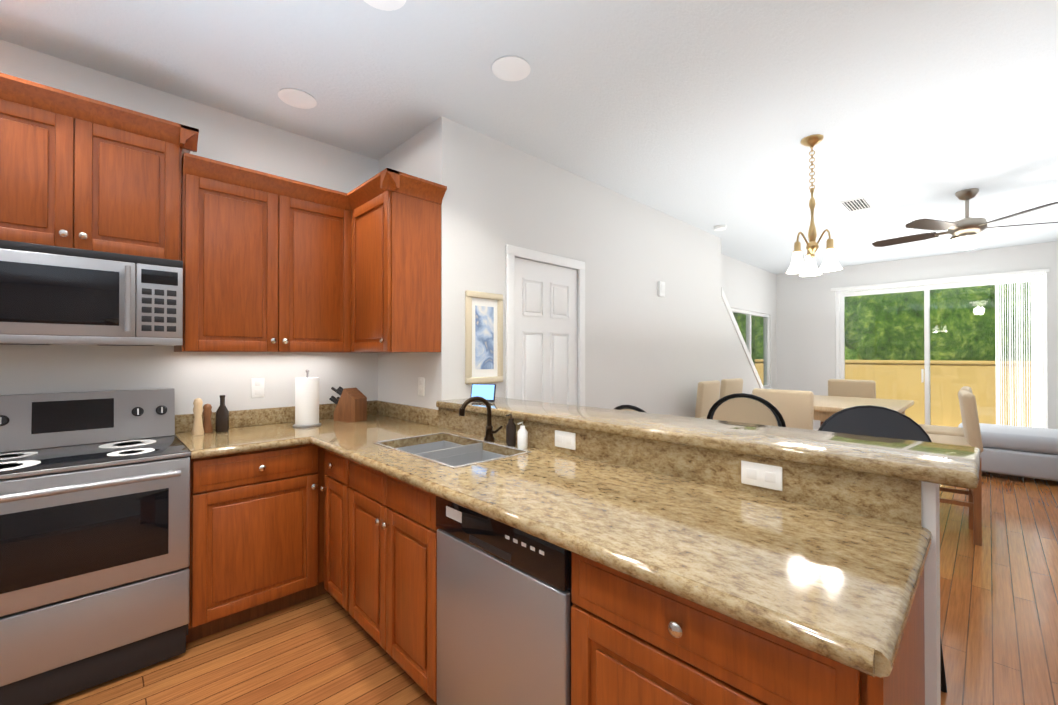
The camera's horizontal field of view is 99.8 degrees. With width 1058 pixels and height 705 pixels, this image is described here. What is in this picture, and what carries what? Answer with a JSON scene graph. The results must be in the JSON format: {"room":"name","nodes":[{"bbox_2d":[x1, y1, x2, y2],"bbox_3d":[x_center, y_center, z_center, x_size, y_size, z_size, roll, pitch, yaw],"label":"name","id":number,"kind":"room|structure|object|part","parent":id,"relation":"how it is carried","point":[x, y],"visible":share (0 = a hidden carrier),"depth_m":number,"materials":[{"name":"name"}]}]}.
{"room":"kitchen","nodes":[
{"label":"kitchen","id":0,"kind":"room"},
{"bbox_2d":[0,40,377,451],"bbox_3d":[-1.146,-0.028,3.356,8.040,2.800,0.120,0,-1,-44],"label":"wall","id":1,"kind":"structure","parent":0,"point":[244,142],"depth_m":2.56,"materials":[{"name":"white paint"}]},
{"bbox_2d":[0,73,187,260],"bbox_3d":[-2.126,-0.790,2.088,0.756,0.673,0.338,0,-1,-44],"label":"upper cabinet","id":2,"kind":"object","parent":1,"relation":"attached to","point":[77,171],"depth_m":1.99,"materials":[{"name":"brown wood"}]},
{"bbox_2d":[0,240,182,345],"bbox_3d":[-2.091,-0.243,2.047,0.756,0.417,0.444,0,-1,-44],"label":"microwave","id":3,"kind":"object","parent":2,"relation":"attached to","point":[53,295],"visible":1,"depth_m":1.96,"materials":[{"name":"silver metal"}]},
{"bbox_2d":[251,378,263,397],"bbox_3d":[-1.677,0.218,2.752,0.072,0.118,0.007,0,-1,-44],"label":"electrical outlet","id":4,"kind":"object","parent":1,"relation":"attached to","point":[257,387],"visible":1,"depth_m":2.75,"materials":[{"name":"white plastic"}]},
{"bbox_2d":[174,149,343,352],"bbox_3d":[-1.525,-0.495,2.637,0.868,0.985,0.382,0,-1,-44],"label":"upper cabinet","id":5,"kind":"object","parent":1,"relation":"attached to","point":[273,263],"depth_m":2.46,"materials":[{"name":"brown wood"}]},
{"bbox_2d":[0,0,1057,274],"bbox_3d":[2.008,-1.463,2.522,11.400,0.060,5.720,0,-1,-44],"label":"ceiling","id":6,"kind":"structure","parent":0,"point":[706,114],"depth_m":2.42,"materials":[{"name":"white paint"}]},
{"bbox_2d":[278,88,316,108],"bbox_3d":[-1.302,-1.429,2.505,0.196,0.008,0.196,0,-1,-44],"label":"recessed light","id":7,"kind":"object","parent":6,"relation":"in","point":[297,98],"visible":1,"depth_m":2.50,"materials":[{"name":"white plastic"}]},
{"bbox_2d":[363,0,405,10],"bbox_3d":[-0.585,-1.433,1.765,0.196,0.008,0.196,0,-1,-44],"label":"recessed light","id":8,"kind":"object","parent":6,"relation":"in","point":[388,5],"visible":1,"depth_m":1.83,"materials":[{"name":"white plastic"}]},
{"bbox_2d":[492,56,530,80],"bbox_3d":[-0.089,-1.430,2.244,0.196,0.008,0.196,0,-1,-44],"label":"recessed light","id":9,"kind":"object","parent":6,"relation":"in","point":[510,68],"visible":1,"depth_m":2.24,"materials":[{"name":"white plastic"}]},
{"bbox_2d":[713,225,726,230],"bbox_3d":[2.148,-1.398,5.009,0.140,0.038,0.140,0,-1,-44],"label":"smoke detector","id":10,"kind":"object","parent":6,"relation":"attached to","point":[719,227],"visible":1,"depth_m":4.97,"materials":[{"name":"white plastic"}]},
{"bbox_2d":[786,134,841,276],"bbox_3d":[1.915,-0.983,2.974,0.313,0.894,0.305,0,-1,-44],"label":"pendant chandelier","id":11,"kind":"object","parent":6,"relation":"hanging from","point":[810,268],"visible":1,"depth_m":2.96,"materials":[{"name":"gold metal"}]},
{"bbox_2d":[839,197,872,211],"bbox_3d":[3.140,-1.415,4.271,0.400,0.014,0.200,0,-1,-44],"label":"ceiling vent","id":12,"kind":"object","parent":6,"relation":"in","point":[857,204],"visible":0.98,"depth_m":4.27,"materials":[{"name":"white metal"}]},
{"bbox_2d":[872,188,1057,249],"bbox_3d":[3.875,-1.166,3.971,1.317,0.514,1.324,0,-1,-44],"label":"ceiling fan","id":13,"kind":"object","parent":6,"relation":"hanging from","point":[965,231],"visible":1,"depth_m":3.87,"materials":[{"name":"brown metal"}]},
{"bbox_2d":[45,471,1057,704],"bbox_3d":[2.008,1.397,2.504,11.400,0.060,5.720,0,-1,-44],"label":"floor","id":14,"kind":"structure","parent":0,"point":[999,612],"depth_m":2.07,"materials":[{"name":"brown wood"}]},
{"bbox_2d":[0,388,190,704],"bbox_3d":[-1.986,0.778,1.933,0.760,1.170,0.709,0,-1,-44],"label":"stove","id":15,"kind":"object","parent":14,"relation":"on","point":[94,548],"visible":1,"depth_m":1.82,"materials":[{"name":"silver metal"}]},
{"bbox_2d":[274,444,421,601],"bbox_3d":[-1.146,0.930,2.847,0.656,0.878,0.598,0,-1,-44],"label":"base cabinet","id":16,"kind":"object","parent":14,"relation":"on","point":[343,526],"depth_m":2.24,"materials":[{"name":"brown wood"}]},
{"bbox_2d":[175,408,302,458],"bbox_3d":[-1.567,0.415,2.402,0.488,0.139,0.658,0,-1,-44],"label":"countertop","id":17,"kind":"structure","parent":16,"relation":"on","point":[250,430],"depth_m":2.42,"materials":[{"name":"stone"}]},
{"bbox_2d":[192,398,203,435],"bbox_3d":[-1.791,0.345,2.409,0.056,0.200,0.056,0,-1,-44],"label":"pepper mill","id":18,"kind":"object","parent":17,"relation":"on","point":[197,429],"visible":1,"depth_m":2.39,"materials":[{"name":"beige wood"}]},
{"bbox_2d":[202,404,212,432],"bbox_3d":[-1.797,0.366,2.487,0.056,0.160,0.056,0,-1,-44],"label":"pepper mill","id":19,"kind":"object","parent":17,"relation":"on","point":[207,422],"visible":0.9,"depth_m":2.47,"materials":[{"name":"brown wood"}]},
{"bbox_2d":[215,395,228,432],"bbox_3d":[-1.729,0.343,2.511,0.064,0.205,0.064,0,-1,-44],"label":"oil bottle","id":20,"kind":"object","parent":17,"relation":"on","point":[222,419],"visible":1,"depth_m":2.49,"materials":[{"name":"brown glass"}]},
{"bbox_2d":[276,396,980,677],"bbox_3d":[-0.143,0.422,2.061,1.085,0.413,3.128,0,-1,-44],"label":"countertop","id":21,"kind":"structure","parent":16,"relation":"on","point":[824,552],"depth_m":1.23,"materials":[{"name":"stone"}]},
{"bbox_2d":[293,369,320,427],"bbox_3d":[-1.355,0.275,2.721,0.156,0.344,0.156,0,-1,-44],"label":"paper towel holder","id":22,"kind":"object","parent":21,"relation":"on","point":[306,401],"visible":1,"depth_m":2.67,"materials":[{"name":"white paper"}]},
{"bbox_2d":[329,387,366,421],"bbox_3d":[-1.210,0.338,2.945,0.246,0.221,0.110,0,0,21],"label":"knife block","id":23,"kind":"object","parent":21,"relation":"on","point":[351,404],"visible":1,"depth_m":2.89,"materials":[{"name":"brown wood"}]},
{"bbox_2d":[471,384,495,402],"bbox_3d":[-0.265,0.234,2.571,0.150,0.105,0.042,0,0,16],"label":"smart display","id":24,"kind":"object","parent":21,"relation":"on","point":[487,392],"visible":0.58,"depth_m":2.56,"materials":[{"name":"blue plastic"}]},
{"bbox_2d":[506,413,515,445],"bbox_3d":[-0.088,0.367,2.123,0.055,0.152,0.047,0,-1,-44],"label":"soap bottle","id":25,"kind":"object","parent":21,"relation":"on","point":[510,433],"visible":1,"depth_m":2.11,"materials":[{"name":"brown plastic"}]},
{"bbox_2d":[517,421,527,448],"bbox_3d":[-0.032,0.382,2.066,0.055,0.122,0.047,0,-1,-44],"label":"soap bottle","id":26,"kind":"object","parent":21,"relation":"on","point":[522,437],"visible":1,"depth_m":2.05,"materials":[{"name":"white plastic"}]},
{"bbox_2d":[436,496,572,704],"bbox_3d":[0.094,0.925,1.565,0.602,0.872,0.606,0,-1,-44],"label":"dishwasher","id":27,"kind":"object","parent":14,"relation":"on","point":[504,603],"visible":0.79,"depth_m":1.33,"materials":[{"name":"silver metal"}]},
{"bbox_2d":[614,405,646,412],"bbox_3d":[0.491,0.838,2.542,0.446,1.061,0.459,0,0,-39],"label":"bar stool","id":28,"kind":"object","parent":14,"relation":"on","point":[628,408],"visible":0.1,"depth_m":2.61,"materials":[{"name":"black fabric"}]},
{"bbox_2d":[695,380,719,418],"bbox_3d":[2.035,0.841,4.636,0.440,1.078,0.462,0,-1,-44],"label":"dining chair","id":29,"kind":"object","parent":14,"relation":"on","point":[707,398],"visible":0.21,"depth_m":4.65,"materials":[{"name":"beige fabric"}]},
{"bbox_2d":[719,378,742,398],"bbox_3d":[2.474,0.844,5.075,0.440,1.078,0.462,0,0,-39],"label":"dining chair","id":30,"kind":"object","parent":14,"relation":"on","point":[731,386],"visible":0.17,"depth_m":5.12,"materials":[{"name":"beige fabric"}]},
{"bbox_2d":[707,393,785,426],"bbox_3d":[1.177,0.802,2.494,0.459,1.131,0.446,0,0,36],"label":"bar stool","id":31,"kind":"object","parent":14,"relation":"on","point":[745,408],"visible":0.29,"depth_m":2.59,"materials":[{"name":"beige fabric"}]},
{"bbox_2d":[752,388,813,429],"bbox_3d":[2.125,0.835,3.651,0.462,1.078,0.440,0,-1,-44],"label":"dining chair","id":32,"kind":"object","parent":14,"relation":"on","point":[795,408],"visible":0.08,"depth_m":3.44,"materials":[{"name":"beige fabric"}]},
{"bbox_2d":[820,379,875,425],"bbox_3d":[3.497,0.843,4.881,0.462,1.078,0.440,0,-1,-44],"label":"dining chair","id":33,"kind":"object","parent":14,"relation":"on","point":[853,388],"visible":0.23,"depth_m":4.96,"materials":[{"name":"beige fabric"}]},
{"bbox_2d":[813,395,913,420],"bbox_3d":[2.822,0.918,4.255,1.200,0.920,1.200,0,-1,-44],"label":"dining table","id":34,"kind":"object","parent":14,"relation":"on","point":[826,407],"visible":0.21,"depth_m":3.98,"materials":[{"name":"brown wood"}]},
{"bbox_2d":[818,405,946,692],"bbox_3d":[1.566,0.800,2.082,0.459,1.131,0.446,0,0,26],"label":"bar stool","id":35,"kind":"object","parent":14,"relation":"on","point":[875,421],"visible":0.15,"depth_m":1.94,"materials":[{"name":"black fabric"}]},
{"bbox_2d":[919,386,971,488],"bbox_3d":[3.609,0.836,3.902,0.440,1.078,0.462,0,-1,-44],"label":"dining chair","id":36,"kind":"object","parent":14,"relation":"on","point":[944,430],"visible":0.1,"depth_m":3.79,"materials":[{"name":"beige fabric"}]},
{"bbox_2d":[928,390,982,545],"bbox_3d":[3.177,0.834,3.457,0.462,1.078,0.440,0,0,41],"label":"dining chair","id":37,"kind":"object","parent":14,"relation":"on","point":[970,422],"visible":0.48,"depth_m":3.20,"materials":[{"name":"beige fabric"}]},
{"bbox_2d":[958,423,1057,480],"bbox_3d":[6.312,0.931,4.711,1.550,0.900,2.600,0,-1,-44],"label":"sofa","id":38,"kind":"object","parent":14,"relation":"on","point":[1029,452],"visible":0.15,"depth_m":4.77,"materials":[{"name":"grey fabric"}]},
{"bbox_2d":[431,116,720,417],"bbox_3d":[0.891,-0.023,4.127,4.040,2.800,0.146,0,-1,-44],"label":"wall","id":39,"kind":"structure","parent":0,"point":[648,349],"depth_m":3.67,"materials":[{"name":"white paint"}]},
{"bbox_3d":[-0.288,-0.096,2.902,0.300,0.590,0.025,0,-1,-44],"label":"picture frame","id":40,"kind":"part","parent":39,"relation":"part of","materials":[{"name":"beige wood"}]},
{"bbox_2d":[506,244,584,405],"bbox_3d":[0.148,0.317,3.329,0.845,2.110,0.111,0,-1,-44],"label":"door","id":41,"kind":"structure","parent":39,"relation":"attached to","point":[541,332],"depth_m":3.33,"materials":[{"name":"white wood"}]},
{"bbox_2d":[658,281,664,296],"bbox_3d":[1.331,-0.636,4.467,0.100,0.150,0.033,0,-1,-44],"label":"box","id":42,"kind":"object","parent":39,"relation":"attached to","point":[661,288],"visible":1,"depth_m":4.44,"materials":[{"name":"white plastic"}]},
{"bbox_2d":[378,124,940,704],"bbox_3d":[-0.013,-0.035,2.243,0.120,2.800,3.055,0,-1,-44],"label":"wall","id":43,"kind":"structure","parent":0,"point":[399,374],"depth_m":2.81,"materials":[{"name":"white paint"}]},
{"bbox_2d":[344,169,443,352],"bbox_3d":[-0.852,-0.494,2.746,0.382,0.985,0.530,0,-1,-44],"label":"upper cabinet","id":44,"kind":"object","parent":43,"relation":"attached to","point":[392,220],"depth_m":2.59,"materials":[{"name":"brown wood"}]},
{"bbox_2d":[418,377,423,395],"bbox_3d":[-0.690,0.219,2.849,0.007,0.118,0.072,0,-1,-44],"label":"electrical outlet","id":45,"kind":"object","parent":43,"relation":"attached to","point":[420,386],"visible":1,"depth_m":2.85,"materials":[{"name":"white plastic"}]},
{"bbox_2d":[555,430,575,449],"bbox_3d":[0.156,0.381,1.942,0.007,0.072,0.118,0,-1,-44],"label":"outlet","id":46,"kind":"object","parent":43,"relation":"attached to","point":[563,439],"visible":1,"depth_m":1.94,"materials":[{"name":"white plastic"}]},
{"bbox_2d":[741,461,781,490],"bbox_3d":[0.713,0.377,1.367,0.007,0.072,0.118,0,-1,-44],"label":"outlet","id":47,"kind":"object","parent":43,"relation":"attached to","point":[762,475],"visible":1,"depth_m":1.36,"materials":[{"name":"white plastic"}]},
{"bbox_2d":[721,287,763,393],"bbox_3d":[3.218,0.296,6.373,2.431,2.190,0.112,0,-1,-44],"label":"wall","id":48,"kind":"structure","parent":0,"point":[736,360],"depth_m":5.78,"materials":[{"name":"white paint"}]},
{"bbox_2d":[721,254,776,388],"bbox_3d":[3.200,-0.006,6.867,3.330,2.800,0.120,0,-1,-44],"label":"wall","id":49,"kind":"structure","parent":0,"point":[747,287],"depth_m":7.24,"materials":[{"name":"white paint"}]},
{"bbox_2d":[731,308,772,388],"bbox_3d":[3.573,-0.009,7.187,1.810,1.310,0.120,0,-1,-44],"label":"window","id":50,"kind":"structure","parent":49,"relation":"in","point":[748,328],"depth_m":7.63,"materials":[{"name":"white"}]},
{"bbox_2d":[776,241,1057,429],"bbox_3d":[6.224,-0.010,6.245,0.150,2.800,5.220,0,-1,-44],"label":"wall","id":51,"kind":"structure","parent":0,"point":[806,330],"depth_m":7.28,"materials":[{"name":"white paint"}]},
{"bbox_2d":[836,273,1043,427],"bbox_3d":[5.885,0.172,6.578,0.092,2.440,2.250,0,-1,-44],"label":"sliding glass door","id":52,"kind":"structure","parent":51,"relation":"in","point":[926,288],"depth_m":6.53,"materials":[{"name":"white"}]},
{"bbox_2d":[831,268,1049,427],"bbox_3d":[5.802,0.149,6.497,0.088,2.425,2.350,0,-1,-44],"label":"vertical blinds","id":53,"kind":"object","parent":52,"relation":"attached to","point":[1016,273],"visible":0.75,"depth_m":5.86,"materials":[{"name":"white plastic"}]},
{"label":"outside","id":54,"kind":"structure","parent":0,"visible":0},
{"bbox_3d":[6.923,1.494,13.162,17.210,0.080,21.000,0,-1,-44],"label":"ground","id":55,"kind":"structure","parent":54,"visible":0},
{"bbox_2d":[733,282,1030,362],"bbox_3d":[11.707,-1.423,11.068,9.049,8.608,14.183,0,-1,-44],"label":"trees","id":56,"kind":"object","parent":55,"relation":"on","point":[877,342],"depth_m":8.96,"materials":[{"name":"green plant"}]},
{"bbox_2d":[755,359,1031,426],"bbox_3d":[9.134,0.784,7.583,0.260,1.270,9.900,0,-1,-44],"label":"fence","id":57,"kind":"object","parent":55,"relation":"on","point":[940,411],"depth_m":8.59,"materials":[{"name":"brown paint"}]}
]}

